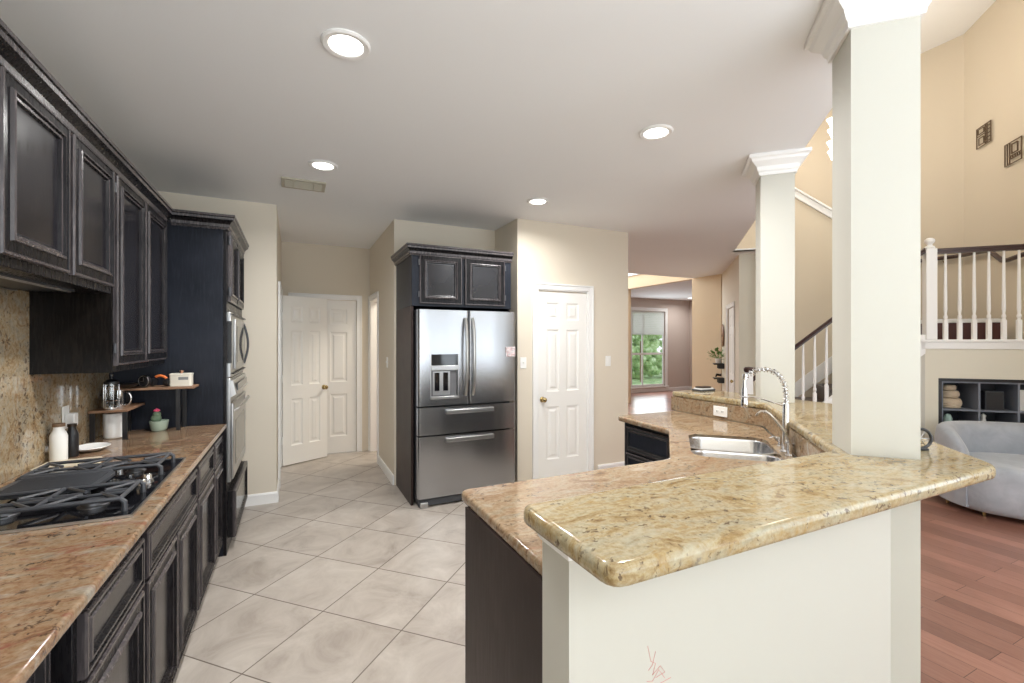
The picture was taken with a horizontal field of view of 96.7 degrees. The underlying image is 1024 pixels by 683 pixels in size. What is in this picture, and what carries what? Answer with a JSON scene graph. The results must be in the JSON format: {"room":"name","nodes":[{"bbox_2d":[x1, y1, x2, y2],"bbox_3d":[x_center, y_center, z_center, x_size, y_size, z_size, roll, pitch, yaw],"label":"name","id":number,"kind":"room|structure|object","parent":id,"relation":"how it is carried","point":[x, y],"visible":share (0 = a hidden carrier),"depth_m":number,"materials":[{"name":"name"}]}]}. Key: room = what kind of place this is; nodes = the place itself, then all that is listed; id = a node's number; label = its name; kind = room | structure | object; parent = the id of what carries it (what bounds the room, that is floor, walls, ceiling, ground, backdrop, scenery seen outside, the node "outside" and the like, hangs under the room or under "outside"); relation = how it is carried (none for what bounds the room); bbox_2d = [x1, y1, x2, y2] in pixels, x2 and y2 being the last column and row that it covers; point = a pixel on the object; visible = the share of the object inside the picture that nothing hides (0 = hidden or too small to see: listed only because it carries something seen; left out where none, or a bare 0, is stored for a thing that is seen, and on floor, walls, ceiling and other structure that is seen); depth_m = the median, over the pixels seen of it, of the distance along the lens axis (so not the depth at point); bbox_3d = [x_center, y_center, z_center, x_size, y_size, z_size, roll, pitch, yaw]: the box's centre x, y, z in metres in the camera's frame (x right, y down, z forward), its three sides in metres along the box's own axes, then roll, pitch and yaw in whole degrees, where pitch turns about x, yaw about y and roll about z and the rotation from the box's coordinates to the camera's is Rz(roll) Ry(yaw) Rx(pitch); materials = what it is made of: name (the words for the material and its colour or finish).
{"room":"kitchen","nodes":[
{"label":"kitchen","id":0,"kind":"room"},
{"bbox_2d":[277,212,280,482],"bbox_3d":[-2.618,0.110,4.989,0.120,2.740,1.580,0,0,-26],"label":"wall","id":1,"kind":"structure","parent":0,"point":[278,228],"depth_m":4.43,"materials":[{"name":"paint"}]},
{"bbox_2d":[245,479,279,506],"bbox_3d":[-2.372,1.430,4.316,0.291,0.100,0.426,0,0,-26],"label":"baseboard","id":2,"kind":"structure","parent":1,"relation":"attached to","point":[268,497],"depth_m":4.14,"materials":[{"name":"white paint"}]},
{"bbox_2d":[278,281,282,479],"bbox_3d":[-2.597,0.435,4.971,0.142,2.090,0.930,0,0,-26],"label":"door frame","id":3,"kind":"structure","parent":1,"relation":"in","point":[280,291],"depth_m":4.58,"materials":[{"name":"white paint"}]},
{"bbox_2d":[282,295,327,465],"bbox_3d":[-2.524,0.463,5.583,0.103,2.015,0.590,0,0,35],"label":"door","id":4,"kind":"structure","parent":3,"relation":"attached to","point":[304,319],"depth_m":5.58,"materials":[{"name":"white paint"}]},
{"bbox_2d":[281,241,369,450],"bbox_3d":[-2.446,0.110,6.013,1.075,2.740,0.120,0,0,-26],"label":"wall","id":5,"kind":"structure","parent":0,"point":[305,268],"depth_m":5.99,"materials":[{"name":"paint"}]},
{"bbox_2d":[288,293,361,453],"bbox_3d":[-2.438,0.431,5.968,0.895,2.098,0.075,0,0,-26],"label":"door","id":6,"kind":"structure","parent":5,"relation":"in","point":[341,315],"depth_m":6.06,"materials":[{"name":"white paint"}]},
{"bbox_2d":[158,191,494,494],"bbox_3d":[-1.625,0.110,4.538,3.130,2.740,0.150,0,0,-26],"label":"wall","id":7,"kind":"structure","parent":0,"point":[257,221],"depth_m":4.14,"materials":[{"name":"paint"}]},
{"bbox_2d":[370,219,405,484],"bbox_3d":[-1.520,0.110,5.465,0.120,2.740,1.670,0,0,-26],"label":"wall","id":8,"kind":"structure","parent":0,"point":[382,268],"depth_m":5.07,"materials":[{"name":"paint"}]},
{"bbox_2d":[368,291,378,462],"bbox_3d":[-1.451,0.435,6.008,0.759,2.090,0.730,0,0,-26],"label":"door","id":9,"kind":"structure","parent":8,"relation":"in","point":[373,304],"depth_m":6.13,"materials":[{"name":"white paint"}]},
{"bbox_2d":[378,455,393,484],"bbox_3d":[-1.420,1.430,5.097,0.016,0.100,0.920,0,0,-26],"label":"baseboard","id":10,"kind":"structure","parent":8,"relation":"attached to","point":[383,466],"depth_m":5.00,"materials":[{"name":"white paint"}]},
{"bbox_2d":[0,0,831,277],"bbox_3d":[2.000,-1.270,2.699,8.540,0.020,10.140,0,0,-26],"label":"ceiling","id":11,"kind":"structure","parent":0,"point":[460,113],"depth_m":2.43,"materials":[{"name":"paint"}]},
{"bbox_2d":[281,176,325,192],"bbox_3d":[-1.665,-1.253,3.638,0.320,0.014,0.230,0,0,-26],"label":"ceiling vent","id":12,"kind":"object","parent":11,"relation":"in","point":[287,182],"visible":1,"depth_m":3.62,"materials":[{"name":"beige metal"}]},
{"bbox_2d":[308,160,337,170],"bbox_3d":[-1.349,-1.254,3.248,0.200,0.011,0.200,0,0,-26],"label":"recessed light","id":13,"kind":"object","parent":11,"relation":"in","point":[321,165],"visible":1,"depth_m":3.24,"materials":[{"name":"white paint"}]},
{"bbox_2d":[321,28,370,59],"bbox_3d":[-0.703,-1.254,1.927,0.200,0.011,0.200,0,0,-26],"label":"recessed light","id":14,"kind":"object","parent":11,"relation":"in","point":[346,44],"visible":1,"depth_m":1.91,"materials":[{"name":"white paint"}]},
{"bbox_2d":[527,198,548,204],"bbox_3d":[0.233,-1.254,4.080,0.200,0.011,0.200,0,0,-26],"label":"recessed light","id":15,"kind":"object","parent":11,"relation":"in","point":[533,201],"visible":1,"depth_m":4.07,"materials":[{"name":"white paint"}]},
{"bbox_2d":[639,124,672,140],"bbox_3d":[0.866,-1.254,2.737,0.200,0.011,0.200,0,0,-26],"label":"recessed light","id":16,"kind":"object","parent":11,"relation":"in","point":[659,131],"visible":1,"depth_m":2.73,"materials":[{"name":"white paint"}]},
{"bbox_2d":[495,222,511,401],"bbox_3d":[-0.041,0.110,4.992,0.120,2.740,0.460,0,0,-26],"label":"wall","id":17,"kind":"structure","parent":0,"point":[503,235],"depth_m":4.91,"materials":[{"name":"paint"}]},
{"bbox_2d":[512,218,627,481],"bbox_3d":[0.675,0.110,5.014,1.430,2.740,0.120,0,0,-26],"label":"wall","id":18,"kind":"structure","parent":0,"point":[544,252],"depth_m":5.01,"materials":[{"name":"paint"}]},
{"bbox_2d":[520,357,525,368],"bbox_3d":[0.118,0.220,4.671,0.072,0.116,0.016,0,0,-26],"label":"light switch","id":19,"kind":"object","parent":18,"relation":"attached to","point":[522,359],"visible":1,"depth_m":4.67,"materials":[{"name":"white plastic"}]},
{"bbox_2d":[532,282,593,478],"bbox_3d":[0.540,0.434,4.918,0.764,2.092,0.176,0,0,-26],"label":"door","id":20,"kind":"structure","parent":18,"relation":"in","point":[563,314],"depth_m":4.90,"materials":[{"name":"white paint"}]},
{"bbox_2d":[598,461,624,469],"bbox_3d":[0.637,1.430,6.268,0.446,0.100,2.446,0,0,-26],"label":"baseboard","id":21,"kind":"structure","parent":18,"relation":"attached to","point":[616,464],"depth_m":5.15,"materials":[{"name":"white paint"}]},
{"bbox_2d":[173,390,1023,682],"bbox_3d":[2.995,1.530,5.205,12.500,0.100,14.200,0,0,-26],"label":"floor","id":22,"kind":"structure","parent":0,"point":[339,579],"depth_m":2.71,"materials":[{"name":"tile"}]},
{"bbox_2d":[26,651,50,682],"bbox_3d":[-1.118,1.039,0.565,0.581,0.882,0.745,0,0,-26],"label":"base cabinet","id":23,"kind":"object","parent":22,"relation":"on","point":[42,674],"visible":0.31,"depth_m":0.97,"materials":[{"name":"black wood"}]},
{"bbox_2d":[51,538,144,682],"bbox_3d":[-1.368,1.039,1.138,0.626,0.882,0.495,0,0,-26],"label":"base cabinet","id":24,"kind":"object","parent":22,"relation":"on","point":[105,643],"visible":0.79,"depth_m":1.22,"materials":[{"name":"black wood"}]},
{"bbox_2d":[140,469,196,682],"bbox_3d":[-1.668,1.039,1.765,0.626,0.882,0.885,0,0,-26],"label":"base cabinet","id":25,"kind":"object","parent":22,"relation":"on","point":[170,587],"visible":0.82,"depth_m":1.82,"materials":[{"name":"black wood"}]},
{"bbox_2d":[0,424,226,682],"bbox_3d":[-1.530,0.581,1.473,0.650,0.030,3.378,0,0,-26],"label":"countertop","id":26,"kind":"structure","parent":25,"relation":"on","point":[48,576],"depth_m":1.18,"materials":[{"name":"stone"}]},
{"bbox_2d":[49,423,67,460],"bbox_3d":[-2.140,0.476,2.148,0.064,0.178,0.064,0,0,-26],"label":"bottle","id":27,"kind":"object","parent":26,"relation":"on","point":[58,438],"visible":0.84,"depth_m":2.13,"materials":[{"name":"white plastic"}]},
{"bbox_2d":[30,456,102,470],"bbox_3d":[-2.033,0.561,2.095,0.232,0.008,0.168,0,0,-33],"label":"cutting board","id":28,"kind":"object","parent":26,"relation":"on","point":[71,464],"visible":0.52,"depth_m":2.08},
{"bbox_2d":[67,423,78,457],"bbox_3d":[-2.165,0.485,2.239,0.050,0.160,0.050,0,0,-26],"label":"bottle","id":29,"kind":"object","parent":26,"relation":"on","point":[73,434],"visible":0.91,"depth_m":2.23,"materials":[{"name":"black ceramic"}]},
{"bbox_2d":[0,452,185,533],"bbox_3d":[-1.628,0.537,1.715,0.517,0.055,0.802,0,0,-26],"label":"gas cooktop","id":30,"kind":"object","parent":26,"relation":"in","point":[45,496],"visible":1,"depth_m":1.60,"materials":[{"name":"black metal"}]},
{"bbox_2d":[79,442,110,451],"bbox_3d":[-2.185,0.553,2.363,0.152,0.023,0.182,0,0,-26],"label":"oval platter","id":31,"kind":"object","parent":26,"relation":"on","point":[90,447],"visible":0.84,"depth_m":2.38,"materials":[{"name":"white ceramic"}]},
{"bbox_2d":[103,412,121,438],"bbox_3d":[-2.341,0.492,2.676,0.100,0.145,0.100,0,0,-26],"label":"canister","id":32,"kind":"object","parent":26,"relation":"on","point":[112,422],"visible":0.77,"depth_m":2.64,"materials":[{"name":"ceramic"}]},
{"bbox_2d":[88,384,198,441],"bbox_3d":[-2.238,0.425,2.802,0.465,0.279,0.348,0,0,-26],"label":"organizer","id":33,"kind":"object","parent":26,"relation":"on","point":[126,411],"visible":0.8,"depth_m":2.83,"materials":[{"name":"brown wood"}]},
{"bbox_2d":[103,374,119,409],"bbox_3d":[-2.324,0.289,2.640,0.076,0.202,0.076,0,0,-4],"label":"press","id":34,"kind":"object","parent":33,"relation":"on","point":[111,387],"visible":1,"depth_m":2.62,"materials":[{"name":"silver glass"}]},
{"bbox_2d":[120,390,131,406],"bbox_3d":[-2.330,0.340,2.722,0.103,0.100,0.063,0,0,-26],"label":"mug","id":35,"kind":"object","parent":33,"relation":"on","point":[122,392],"visible":0.59,"depth_m":2.71,"materials":[{"name":"silver metal"}]},
{"bbox_2d":[119,383,137,387],"bbox_3d":[-2.395,0.273,2.811,0.156,0.024,0.156,0,0,-26],"label":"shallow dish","id":36,"kind":"object","parent":33,"relation":"on","point":[122,385],"visible":0.69,"depth_m":2.79,"materials":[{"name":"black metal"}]},
{"bbox_2d":[138,375,150,386],"bbox_3d":[-2.277,0.246,2.819,0.076,0.075,0.020,0,0,4],"label":"clock","id":37,"kind":"object","parent":33,"relation":"on","point":[144,380],"visible":1,"depth_m":2.81,"materials":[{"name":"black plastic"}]},
{"bbox_2d":[149,375,169,385],"bbox_3d":[-2.230,0.246,2.885,0.114,0.075,0.052,0,0,-6],"label":"headphones","id":38,"kind":"object","parent":33,"relation":"on","point":[166,382],"visible":0.88,"depth_m":2.88,"materials":[{"name":"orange plastic"}]},
{"bbox_2d":[149,378,157,385],"bbox_3d":[-2.273,0.258,2.880,0.028,0.051,0.052,0,0,-6],"label":"ear cup","id":39,"kind":"object","parent":38,"relation":"on","point":[154,381],"depth_m":2.87,"materials":[{"name":"black plastic"}]},
{"bbox_2d":[169,370,193,385],"bbox_3d":[-2.135,0.235,2.941,0.120,0.100,0.084,0,0,-26],"label":"tin","id":40,"kind":"object","parent":33,"relation":"on","point":[176,379],"visible":1,"depth_m":2.91,"materials":[{"name":"beige metal"}]},
{"bbox_2d":[149,408,168,430],"bbox_3d":[-2.248,0.495,2.898,0.100,0.140,0.099,0,0,-26],"label":"potted cactus","id":41,"kind":"object","parent":26,"relation":"on","point":[157,423],"visible":1,"depth_m":2.87,"materials":[{"name":"green ceramic"}]},
{"bbox_2d":[149,419,168,430],"bbox_3d":[-2.248,0.534,2.898,0.100,0.062,0.099,0,0,-26],"label":"pot","id":42,"kind":"object","parent":41,"relation":"attached to","point":[155,424],"depth_m":2.87,"materials":[{"name":"green ceramic"}]},
{"bbox_2d":[109,209,248,556],"bbox_3d":[-2.447,0.307,3.454,0.701,2.345,1.086,0,0,-26],"label":"oven tower","id":43,"kind":"object","parent":22,"relation":"on","point":[206,250],"visible":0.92,"depth_m":3.08,"materials":[{"name":"black wood"}]},
{"bbox_2d":[227,312,248,377],"bbox_3d":[-2.341,0.022,3.535,0.473,0.465,0.881,0,0,-26],"label":"microwave oven","id":44,"kind":"object","parent":43,"relation":"in","point":[236,328],"visible":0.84,"depth_m":3.39,"materials":[{"name":"silver metal"}]},
{"bbox_2d":[227,371,249,481],"bbox_3d":[-2.382,0.627,3.516,0.581,0.735,0.880,0,0,-26],"label":"wall oven","id":45,"kind":"object","parent":43,"relation":"in","point":[236,398],"visible":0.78,"depth_m":3.33,"materials":[{"name":"silver metal"}]},
{"bbox_2d":[194,446,213,610],"bbox_3d":[-1.975,1.039,2.405,0.626,0.882,0.525,0,0,-26],"label":"base cabinet","id":46,"kind":"object","parent":22,"relation":"on","point":[205,467],"visible":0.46,"depth_m":2.52,"materials":[{"name":"black wood"}]},
{"bbox_2d":[211,435,222,564],"bbox_3d":[-2.174,1.039,2.820,0.626,0.882,0.385,0,0,-26],"label":"base cabinet","id":47,"kind":"object","parent":22,"relation":"on","point":[218,445],"visible":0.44,"depth_m":2.95,"materials":[{"name":"black wood"}]},
{"bbox_2d":[391,243,513,505],"bbox_3d":[-0.614,0.305,4.557,1.043,2.350,0.741,0,0,-26],"label":"tall cabinet","id":48,"kind":"object","parent":22,"relation":"on","point":[433,277],"visible":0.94,"depth_m":4.29,"materials":[{"name":"black wood"}]},
{"bbox_2d":[413,309,514,508],"bbox_3d":[-0.541,0.598,4.508,0.950,1.765,0.812,0,0,-26],"label":"fridge","id":49,"kind":"object","parent":22,"relation":"on","point":[464,377],"visible":0.94,"depth_m":4.17,"materials":[{"name":"grey metal"}]},
{"bbox_2d":[506,347,514,356],"bbox_3d":[-0.015,0.098,4.385,0.098,0.095,0.008,0,0,-26],"label":"photo magnet","id":50,"kind":"object","parent":49,"relation":"attached to","point":[510,351],"visible":1,"depth_m":4.38},
{"bbox_2d":[465,507,541,682],"bbox_3d":[0.411,1.042,1.635,1.025,0.875,0.598,0,0,-26],"label":"base cabinet","id":51,"kind":"object","parent":22,"relation":"on","point":[503,592],"visible":0.16,"depth_m":1.40,"materials":[{"name":"black wood"}]},
{"bbox_2d":[462,411,794,575],"bbox_3d":[0.870,0.585,2.343,1.234,0.038,2.863,0,0,30],"label":"countertop","id":52,"kind":"structure","parent":51,"relation":"on","point":[501,507],"depth_m":1.89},
{"bbox_2d":[689,437,780,461],"bbox_3d":[1.185,0.681,2.462,0.448,0.197,0.613,0,0,19],"label":"double sink","id":53,"kind":"object","parent":52,"relation":"in","point":[702,446],"visible":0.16,"depth_m":2.67,"materials":[{"name":"silver metal"}]},
{"bbox_2d":[671,396,823,456],"bbox_3d":[1.466,0.509,2.705,0.420,0.111,2.129,0,0,3],"label":"granite riser","id":54,"kind":"object","parent":52,"relation":"on","point":[802,446],"visible":0.65,"depth_m":3.13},
{"bbox_2d":[713,406,726,417],"bbox_3d":[1.524,0.512,3.330,0.009,0.074,0.120,0,0,-26],"label":"wall outlet","id":55,"kind":"object","parent":54,"relation":"attached to","point":[720,411],"visible":1,"depth_m":3.33,"materials":[{"name":"white plastic"}]},
{"bbox_2d":[739,367,789,452],"bbox_3d":[1.302,0.348,2.330,0.245,0.437,0.115,0,0,19],"label":"spring faucet","id":56,"kind":"object","parent":52,"relation":"on","point":[744,396],"visible":0.97,"depth_m":2.33,"materials":[{"name":"silver metal"}]},
{"bbox_2d":[755,410,794,456],"bbox_3d":[1.324,0.457,2.293,0.172,0.219,0.062,0,0,34],"label":"tap","id":57,"kind":"object","parent":52,"relation":"on","point":[789,445],"visible":1,"depth_m":2.25,"materials":[{"name":"silver metal"}]},
{"bbox_2d":[625,423,668,464],"bbox_3d":[1.200,0.998,3.333,0.560,0.785,0.515,0,0,-26],"label":"base cabinet","id":58,"kind":"object","parent":22,"relation":"on","point":[642,445],"visible":0.18,"depth_m":3.25,"materials":[{"name":"black wood"}]},
{"bbox_2d":[742,147,811,402],"bbox_3d":[1.829,0.110,3.172,0.363,2.740,0.363,0,0,19],"label":"column","id":59,"kind":"structure","parent":22,"relation":"on","point":[773,173],"depth_m":3.08,"materials":[{"name":"beige paint"}]},
{"bbox_2d":[744,248,925,437],"bbox_3d":[3.608,0.265,5.443,1.662,2.430,1.281,0,0,19],"label":"staircase","id":60,"kind":"structure","parent":22,"relation":"on","point":[822,392],"depth_m":4.95,"materials":[{"name":"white wood"}]},
{"bbox_2d":[804,0,932,682],"bbox_3d":[1.356,0.110,1.709,0.363,2.740,0.363,0,0,19],"label":"column","id":61,"kind":"structure","parent":22,"relation":"on","point":[873,47],"depth_m":1.61,"materials":[{"name":"beige paint"}]},
{"bbox_2d":[934,421,1023,519],"bbox_3d":[4.483,1.120,3.928,1.252,0.720,0.901,0,0,19],"label":"curved sofa","id":62,"kind":"object","parent":22,"relation":"on","point":[999,444],"visible":0.73,"depth_m":3.99,"materials":[{"name":"grey fabric"}]},
{"bbox_2d":[631,298,691,389],"bbox_3d":[5.009,0.113,10.883,3.800,2.735,5.540,0,0,-26],"label":"wall","id":63,"kind":"structure","parent":0,"point":[679,311],"depth_m":13.83,"materials":[{"name":"paint"}]},
{"bbox_2d":[631,307,668,390],"bbox_3d":[4.000,0.215,13.349,1.510,2.410,0.120,0,0,-26],"label":"window","id":64,"kind":"structure","parent":63,"relation":"in","point":[645,321],"depth_m":13.38,"materials":[{"name":"white paint"}]},
{"bbox_2d":[632,311,663,334],"bbox_3d":[3.996,-0.532,13.356,1.210,0.664,0.020,0,0,-26],"label":"blind","id":65,"kind":"object","parent":64,"relation":"attached to","point":[643,329],"depth_m":13.34,"materials":[{"name":"white fabric"}]},
{"bbox_2d":[631,386,691,392],"bbox_3d":[4.917,1.430,10.949,3.670,0.100,5.100,0,0,-26],"label":"baseboard","id":66,"kind":"structure","parent":63,"relation":"attached to","point":[684,387],"depth_m":13.52,"materials":[{"name":"white paint"}]},
{"bbox_2d":[631,280,691,300],"bbox_3d":[5.005,-1.288,10.881,3.770,0.065,5.500,0,0,-26],"label":"ceiling","id":67,"kind":"structure","parent":0,"point":[682,290],"depth_m":11.42,"materials":[{"name":"paint"}]},
{"bbox_2d":[628,274,721,402],"bbox_3d":[3.030,-1.270,10.478,0.120,5.500,4.320,0,0,-26],"label":"wall","id":68,"kind":"structure","parent":0,"point":[706,291],"depth_m":8.94,"materials":[{"name":"beige paint"}]},
{"bbox_2d":[542,410,890,682],"bbox_3d":[1.127,0.967,2.254,0.918,1.026,3.110,0,0,26],"label":"wall","id":69,"kind":"structure","parent":0,"point":[812,607],"depth_m":1.25,"materials":[{"name":"beige paint"}]},
{"bbox_2d":[538,534,571,560],"bbox_3d":[0.163,0.470,1.093,0.162,0.030,0.144,0,0,-26],"label":"trim","id":70,"kind":"structure","parent":69,"relation":"attached to","point":[557,550],"depth_m":1.05,"materials":[{"name":"white paint"}]},
{"bbox_2d":[524,390,995,586],"bbox_3d":[1.261,0.432,2.217,1.256,0.044,3.438,0,0,26],"label":"bar","id":71,"kind":"object","parent":69,"relation":"on","point":[626,536],"visible":0.84,"depth_m":1.17,"materials":[{"name":"stone"}]},
{"bbox_2d":[692,386,715,390],"bbox_3d":[1.603,0.392,3.806,0.180,0.034,0.110,0,0,-26],"label":"serving tray","id":72,"kind":"object","parent":71,"relation":"on","point":[697,388],"visible":1,"depth_m":3.77,"materials":[{"name":"grey metal"}]},
{"bbox_2d":[921,428,932,450],"bbox_3d":[1.546,0.367,1.722,0.083,0.084,0.032,0,0,9],"label":"desk fan","id":73,"kind":"object","parent":71,"relation":"on","point":[925,447],"visible":0.47,"depth_m":1.71,"materials":[{"name":"black plastic"}]},
{"bbox_2d":[722,255,738,392],"bbox_3d":[3.669,0.110,7.544,0.120,2.740,2.058,0,0,18],"label":"wall","id":74,"kind":"structure","parent":0,"point":[730,276],"depth_m":7.32,"materials":[{"name":"paint"}]},
{"bbox_2d":[713,363,723,368],"bbox_3d":[3.759,0.443,8.282,0.170,0.095,0.240,0,0,18],"label":"floating shelf","id":75,"kind":"object","parent":74,"relation":"attached to","point":[719,365],"visible":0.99,"depth_m":8.18,"materials":[{"name":"black wood"}]},
{"bbox_2d":[707,347,724,362],"bbox_3d":[3.748,0.246,8.300,0.404,0.294,0.413,0,0,11],"label":"potted plant","id":76,"kind":"object","parent":75,"relation":"on","point":[718,359],"visible":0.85,"depth_m":8.24,"materials":[{"name":"green plant"}]},
{"bbox_2d":[726,301,734,391],"bbox_3d":[3.543,0.432,7.363,0.103,2.095,0.890,0,0,18],"label":"door","id":77,"kind":"structure","parent":74,"relation":"in","point":[732,310],"depth_m":7.45,"materials":[{"name":"white paint"}]},
{"bbox_2d":[739,254,755,394],"bbox_3d":[3.522,0.110,6.444,0.301,2.740,0.601,0,0,-26],"label":"wall","id":78,"kind":"structure","parent":0,"point":[747,262],"depth_m":6.55,"materials":[{"name":"paint"}]},
{"bbox_2d":[735,198,831,396],"bbox_3d":[3.849,-0.556,6.102,1.610,4.072,0.110,0,0,19],"label":"wall","id":79,"kind":"structure","parent":0,"point":[813,229],"depth_m":6.01,"materials":[{"name":"paint"}]},
{"bbox_2d":[795,187,831,218],"bbox_3d":[3.848,-1.930,6.097,1.610,1.357,0.200,0,0,19],"label":"trim","id":80,"kind":"structure","parent":79,"relation":"attached to","point":[800,195],"depth_m":5.97,"materials":[{"name":"white paint"}]},
{"bbox_2d":[795,0,1023,338],"bbox_3d":[5.286,-1.270,5.700,1.486,5.500,6.754,0,0,-2],"label":"wall","id":81,"kind":"structure","parent":0,"point":[972,79],"depth_m":5.78,"materials":[{"name":"paint"}]},
{"bbox_2d":[921,252,1023,262],"bbox_3d":[5.557,-1.004,5.263,0.328,0.282,2.309,0,0,10],"label":"wall handrail","id":82,"kind":"object","parent":81,"relation":"attached to","point":[995,255],"visible":0.46,"depth_m":5.30,"materials":[{"name":"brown wood"}]},
{"bbox_2d":[976,120,991,149],"bbox_3d":[5.744,-2.513,5.542,0.010,0.250,0.272,0,0,19],"label":"metal wall art","id":83,"kind":"object","parent":81,"relation":"attached to","point":[985,129],"visible":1,"depth_m":5.53,"materials":[{"name":"brown metal"}]},
{"bbox_2d":[1004,135,1022,167],"bbox_3d":[5.575,-2.110,5.063,0.010,0.250,0.272,0,0,19],"label":"metal wall art","id":84,"kind":"object","parent":81,"relation":"attached to","point":[1016,154],"visible":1,"depth_m":5.08,"materials":[{"name":"brown metal"}]},
{"bbox_2d":[921,0,995,53],"bbox_3d":[2.950,-4.070,5.184,6.400,0.100,14.200,0,0,-26],"label":"ceiling","id":85,"kind":"structure","parent":0,"point":[944,21],"depth_m":5.68,"materials":[{"name":"paint"}]},
{"bbox_2d":[826,117,831,159],"bbox_3d":[4.107,-3.100,5.434,0.667,1.820,0.663,0,0,-26],"label":"chandelier","id":86,"kind":"object","parent":85,"relation":"hanging from","point":[829,120],"visible":0.09,"depth_m":5.42,"materials":[{"name":"white metal"}]},
{"bbox_2d":[925,349,1023,441],"bbox_3d":[4.803,0.777,4.619,1.170,1.405,0.450,0,0,19],"label":"wall","id":87,"kind":"structure","parent":0,"point":[1007,364],"depth_m":4.50,"materials":[{"name":"paint"}]},
{"bbox_2d":[921,339,1023,348],"bbox_3d":[4.699,0.028,4.451,1.175,0.095,0.120,0,0,19],"label":"trim","id":88,"kind":"structure","parent":87,"relation":"attached to","point":[940,343],"depth_m":4.46,"materials":[{"name":"white paint"}]},
{"bbox_2d":[922,238,1023,339],"bbox_3d":[4.720,-0.535,4.437,1.127,1.030,0.090,0,0,19],"label":"balustrade","id":89,"kind":"object","parent":88,"relation":"on","point":[929,259],"visible":1,"depth_m":4.52,"materials":[{"name":"white paint"}]},
{"bbox_2d":[938,378,1023,423],"bbox_3d":[4.793,0.853,4.577,0.959,0.965,0.356,0,0,19],"label":"cube bookcase","id":90,"kind":"object","parent":87,"relation":"in","point":[969,389],"visible":0.27,"depth_m":4.55,"materials":[{"name":"black laminate"}]},
{"bbox_2d":[943,397,962,407],"bbox_3d":[4.475,0.625,4.656,0.195,0.099,0.195,0,0,-26],"label":"woven basket","id":91,"kind":"object","parent":90,"relation":"on","point":[947,402],"visible":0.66,"depth_m":4.58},
{"bbox_2d":[943,390,959,397],"bbox_3d":[4.475,0.536,4.656,0.158,0.074,0.158,0,0,-26],"label":"woven basket","id":92,"kind":"object","parent":91,"relation":"on","point":[946,393],"visible":0.77,"depth_m":4.60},
{"bbox_2d":[980,390,1003,410],"bbox_3d":[4.754,0.582,4.523,0.145,0.185,0.144,0,0,19],"label":"speaker","id":93,"kind":"object","parent":90,"relation":"on","point":[989,399],"visible":0.82,"depth_m":4.46},
{"bbox_2d":[1020,390,1023,410],"bbox_3d":[4.989,0.574,4.467,0.115,0.200,0.054,0,0,19],"label":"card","id":94,"kind":"object","parent":90,"relation":"on","point":[1021,391],"visible":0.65,"depth_m":4.44,"materials":[{"name":"white paper"}]},
{"bbox_3d":[4.873,0.030,5.625,2.110,0.080,2.865,0,0,-26],"label":"floor","id":95,"kind":"structure","parent":0,"visible":0},
{"bbox_2d":[921,318,1001,339],"bbox_3d":[5.158,-0.134,5.245,0.660,0.245,0.310,0,0,19],"label":"landing step","id":96,"kind":"structure","parent":95,"relation":"on","point":[996,322],"depth_m":5.10,"materials":[{"name":"red wood"}]},
{"bbox_3d":[-1.283,0.110,0.062,0.120,2.740,8.220,0,0,-26],"label":"wall","id":97,"kind":"structure","parent":0,"visible":0},
{"bbox_2d":[0,19,12,47],"bbox_3d":[-1.393,-0.365,0.854,0.356,1.000,0.760,0,0,-26],"label":"upper cabinet","id":98,"kind":"object","parent":97,"relation":"attached to","point":[6,33],"visible":1,"depth_m":1.25,"materials":[{"name":"black wood"}]},
{"bbox_2d":[0,288,108,483],"bbox_3d":[-1.814,0.173,1.337,0.020,0.783,3.378,0,0,-26],"label":"backsplash","id":99,"kind":"structure","parent":97,"relation":"attached to","point":[30,405],"depth_m":1.98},
{"bbox_2d":[62,405,77,428],"bbox_3d":[-2.247,0.385,2.317,0.044,0.116,0.072,0,0,-26],"label":"outlet","id":100,"kind":"object","parent":99,"relation":"attached to","point":[67,418],"visible":0.67,"depth_m":2.30,"materials":[{"name":"white plastic"}]},
{"bbox_2d":[0,33,126,293],"bbox_3d":[-1.764,-0.535,1.629,0.356,0.659,0.960,0,0,-26],"label":"upper cabinet","id":101,"kind":"object","parent":97,"relation":"attached to","point":[58,168],"visible":1,"depth_m":1.57,"materials":[{"name":"black wood"}]},
{"bbox_2d":[0,273,74,292],"bbox_3d":[-1.807,-0.213,1.596,0.190,0.014,0.680,0,0,-26],"label":"hood","id":102,"kind":"object","parent":101,"relation":"attached to","point":[8,281],"depth_m":1.71,"materials":[{"name":"silver metal"}]},
{"bbox_2d":[27,158,172,374],"bbox_3d":[-2.181,-0.360,2.500,0.356,1.010,0.970,0,0,-26],"label":"upper cabinet","id":103,"kind":"object","parent":97,"relation":"attached to","point":[125,328],"visible":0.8,"depth_m":2.19,"materials":[{"name":"black wood"}]},
{"label":"outside","id":104,"kind":"structure","parent":0,"visible":0},
{"bbox_2d":[632,374,661,384],"bbox_3d":[6.147,1.780,27.672,25.000,0.100,23.400,0,0,-26],"label":"lawn","id":105,"kind":"structure","parent":104,"point":[656,379],"depth_m":20.18,"materials":[{"name":"green plant"}]},
{"bbox_2d":[632,322,643,346],"bbox_3d":[5.902,0.248,23.507,3.410,3.063,2.169,0,0,-26],"label":"tree","id":106,"kind":"object","parent":105,"relation":"on","point":[634,338],"visible":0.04,"depth_m":23.09,"materials":[{"name":"green plant"}]},
{"bbox_2d":[632,346,661,378],"bbox_3d":[7.349,0.978,21.949,8.181,1.690,1.060,0,0,-26],"label":"hedge","id":107,"kind":"object","parent":105,"relation":"on","point":[652,364],"visible":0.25,"depth_m":21.08,"materials":[{"name":"green plant"}]},
{"bbox_2d":[632,313,661,381],"bbox_3d":[5.572,-0.714,19.533,3.933,4.987,2.434,0,0,-26],"label":"tree","id":108,"kind":"object","parent":105,"relation":"on","point":[648,340],"visible":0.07,"depth_m":18.99,"materials":[{"name":"green plant"}]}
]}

